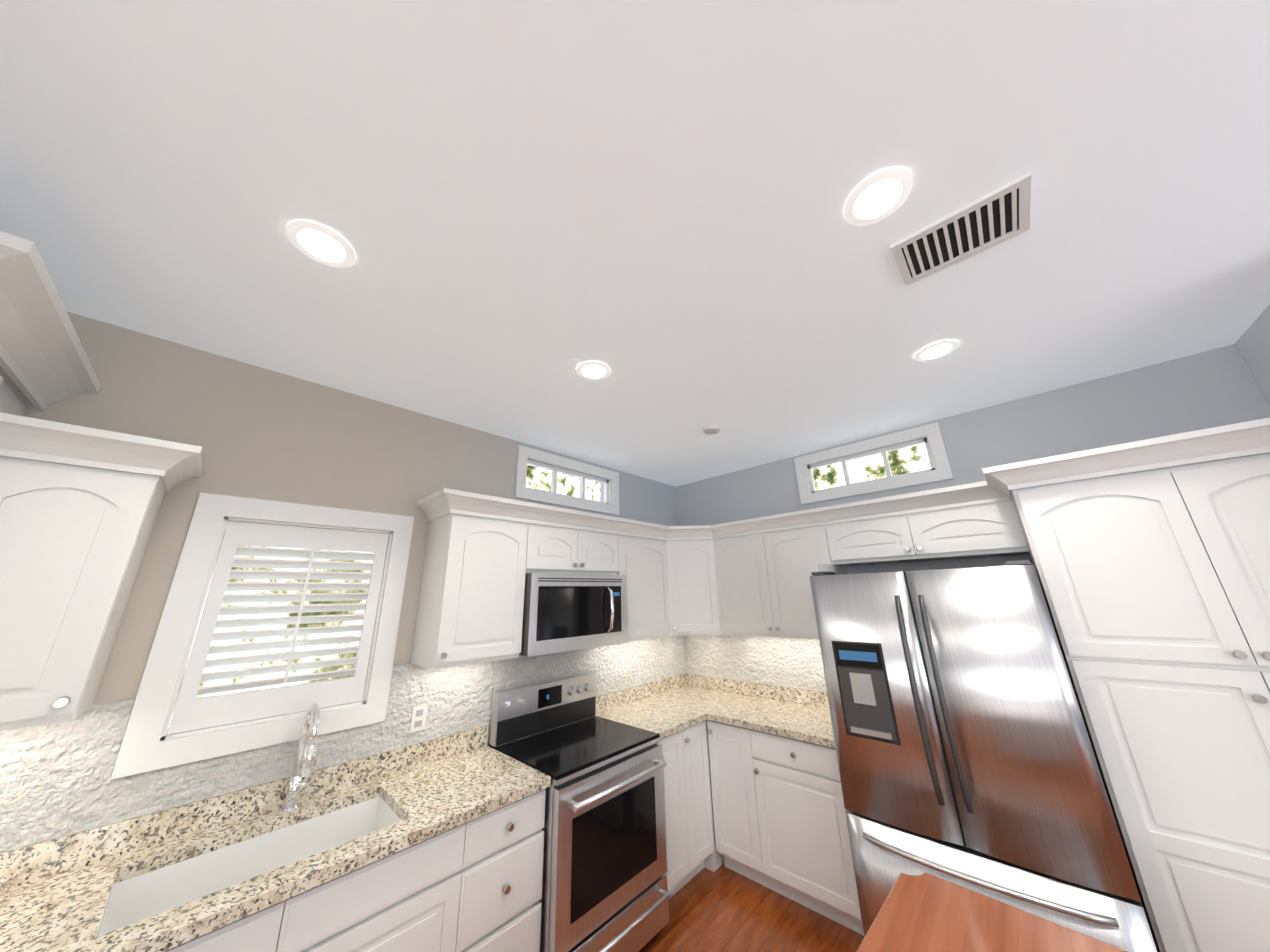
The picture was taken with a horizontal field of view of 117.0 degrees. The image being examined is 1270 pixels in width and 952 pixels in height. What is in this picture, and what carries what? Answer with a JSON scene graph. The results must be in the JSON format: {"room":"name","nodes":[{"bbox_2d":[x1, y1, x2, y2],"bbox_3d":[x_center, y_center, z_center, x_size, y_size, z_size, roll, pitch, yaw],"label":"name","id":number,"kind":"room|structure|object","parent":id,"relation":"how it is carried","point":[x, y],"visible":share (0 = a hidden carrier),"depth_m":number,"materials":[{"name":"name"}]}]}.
{"room":"kitchen","nodes":[
{"label":"kitchen","id":0,"kind":"room"},
{"bbox_2d":[0,311,677,778],"bbox_3d":[-2.158,0.743,1.198,0.150,2.820,7.700,-17,-23,41],"label":"wall","id":1,"kind":"structure","parent":0,"point":[252,431],"depth_m":1.85,"materials":[{"name":"paint"}]},
{"bbox_2d":[110,492,413,779],"bbox_3d":[-1.594,0.657,1.834,0.174,1.020,0.830,-17,-23,41],"label":"window","id":2,"kind":"structure","parent":1,"relation":"in","point":[144,747],"depth_m":1.62,"materials":[{"name":"white wood"}]},
{"bbox_2d":[167,521,388,734],"bbox_3d":[-1.559,0.647,1.802,0.062,0.812,0.622,-17,-23,41],"label":"window shutter","id":3,"kind":"object","parent":2,"relation":"attached to","point":[191,712],"visible":1,"depth_m":1.76,"materials":[{"name":"white wood"}]},
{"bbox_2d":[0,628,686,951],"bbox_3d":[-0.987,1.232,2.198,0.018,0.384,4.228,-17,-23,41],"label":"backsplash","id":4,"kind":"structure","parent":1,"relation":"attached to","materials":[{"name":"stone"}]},
{"bbox_2d":[514,445,618,514],"bbox_3d":[-0.523,0.069,3.157,0.092,0.390,1.010,-17,-23,41],"label":"window","id":5,"kind":"structure","parent":1,"relation":"in","point":[553,496],"depth_m":3.08,"materials":[{"name":"white"}]},
{"bbox_2d":[0,0,1269,486],"bbox_3d":[0.884,-1.100,0.430,6.370,0.100,10.340,-17,-23,41],"label":"ceiling","id":6,"kind":"structure","parent":0,"point":[524,208],"depth_m":1.12,"materials":[{"name":"white paint"}]},
{"bbox_2d":[287,221,355,267],"bbox_3d":[-1.006,-0.740,1.252,0.175,0.006,0.175,-14,-21,35],"label":"recessed light","id":7,"kind":"object","parent":6,"relation":"in","point":[317,239],"depth_m":1.24,"materials":[{"name":"white plastic"}]},
{"bbox_2d":[576,361,610,379],"bbox_3d":[-0.211,-0.535,1.986,0.175,0.006,0.175,-14,-21,35],"label":"recessed light","id":8,"kind":"object","parent":6,"relation":"in","point":[592,369],"depth_m":1.98,"materials":[{"name":"white plastic"}]},
{"bbox_2d":[703,424,719,434],"bbox_3d":[0.534,-0.319,2.708,0.120,0.034,0.120,-17,-23,41],"label":"smoke detector","id":9,"kind":"object","parent":6,"relation":"attached to","point":[712,429],"visible":1,"depth_m":2.68,"materials":[{"name":"white plastic"}]},
{"bbox_2d":[844,168,912,225],"bbox_3d":[0.715,-0.817,1.149,0.175,0.006,0.175,-14,-21,35],"label":"recessed light","id":10,"kind":"object","parent":6,"relation":"in","point":[876,195],"depth_m":1.14,"materials":[{"name":"white plastic"}]},
{"bbox_2d":[914,340,958,361],"bbox_3d":[1.467,-0.607,1.895,0.175,0.006,0.175,-14,-21,35],"label":"recessed light","id":11,"kind":"object","parent":6,"relation":"in","point":[937,349],"depth_m":1.89,"materials":[{"name":"white plastic"}]},
{"bbox_2d":[890,172,1031,286],"bbox_3d":[1.065,-0.784,1.281,0.340,0.012,0.240,-17,-23,41],"label":"ceiling vent","id":12,"kind":"object","parent":6,"relation":"in","point":[994,218],"visible":1,"depth_m":1.26,"materials":[{"name":"white metal"}]},
{"bbox_2d":[639,862,863,951],"bbox_3d":[-0.825,1.700,-0.477,3.850,0.060,7.580,-17,-23,41],"label":"floor","id":13,"kind":"structure","parent":0,"point":[722,908],"depth_m":2.11,"materials":[{"name":"brown wood"}]},
{"bbox_2d":[489,672,670,951],"bbox_3d":[-0.305,1.843,2.154,0.738,1.190,0.747,-17,-23,41],"label":"range","id":14,"kind":"object","parent":13,"relation":"on","point":[604,883],"visible":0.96,"depth_m":1.98,"materials":[{"name":"grey metal"}]},
{"bbox_2d":[0,231,1269,951],"bbox_3d":[0.122,0.753,0.968,3.444,2.553,4.628,-17,-23,41],"label":"fitted kitchen","id":15,"kind":"object","parent":13,"relation":"on","point":[414,821],"visible":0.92,"depth_m":1.53,"materials":[{"name":"white wood"}]},
{"bbox_2d":[280,702,319,813],"bbox_3d":[-1.345,1.157,1.607,0.220,0.398,0.092,-17,-23,41],"label":"faucet","id":16,"kind":"object","parent":15,"relation":"on","point":[305,762],"depth_m":1.59,"materials":[{"name":"silver metal"}]},
{"bbox_2d":[519,573,626,656],"bbox_3d":[-0.439,0.886,2.564,0.458,0.446,0.756,-17,-23,41],"label":"microwave","id":17,"kind":"object","parent":15,"relation":"attached to","point":[565,612],"visible":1,"depth_m":2.38,"materials":[{"name":"grey metal"}]},
{"bbox_2d":[810,560,1156,951],"bbox_3d":[1.632,1.404,1.967,0.960,1.822,0.842,-17,-23,41],"label":"fridge","id":18,"kind":"object","parent":13,"relation":"on","point":[966,758],"visible":0.98,"depth_m":1.71,"materials":[{"name":"silver metal"}]},
{"bbox_2d":[857,873,1127,951],"bbox_3d":[0.710,1.389,0.322,0.980,0.928,1.221,-17,-23,41],"label":"kitchen island","id":19,"kind":"object","parent":13,"relation":"on","point":[926,912],"visible":1,"depth_m":0.94,"materials":[{"name":"brown wood"}]},
{"bbox_2d":[676,344,1269,573],"bbox_3d":[2.717,0.801,1.796,6.100,2.820,0.120,-17,-23,41],"label":"wall","id":20,"kind":"structure","parent":0,"point":[1216,387],"depth_m":2.30,"materials":[{"name":"grey paint"}]},
{"bbox_2d":[794,422,953,504],"bbox_3d":[1.744,-0.059,2.950,0.990,0.400,0.092,-17,-23,41],"label":"window","id":21,"kind":"structure","parent":20,"relation":"in","point":[940,469],"depth_m":2.87,"materials":[{"name":"white"}]},
{"bbox_2d":[1235,304,1269,406],"bbox_3d":[2.710,0.588,1.103,0.180,2.820,0.940,-17,-23,41],"label":"wall","id":22,"kind":"structure","parent":0,"point":[1252,344],"depth_m":1.78,"materials":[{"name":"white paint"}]},
{"label":"outside","id":23,"kind":"structure","parent":0,"visible":0},
{"bbox_2d":[168,525,373,727],"bbox_3d":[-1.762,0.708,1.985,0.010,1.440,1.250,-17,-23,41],"label":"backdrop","id":24,"kind":"structure","parent":23,"point":[256,665],"depth_m":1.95,"materials":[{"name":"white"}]},
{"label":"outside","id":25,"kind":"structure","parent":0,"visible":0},
{"bbox_2d":[526,465,599,501],"bbox_3d":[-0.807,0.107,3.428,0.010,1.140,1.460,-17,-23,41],"label":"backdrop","id":26,"kind":"structure","parent":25,"point":[538,478],"depth_m":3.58,"materials":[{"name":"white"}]},
{"bbox_2d":[812,444,930,489],"bbox_3d":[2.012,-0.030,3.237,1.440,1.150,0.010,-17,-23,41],"label":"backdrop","id":27,"kind":"structure","parent":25,"point":[909,459],"depth_m":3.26,"materials":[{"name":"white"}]}
]}

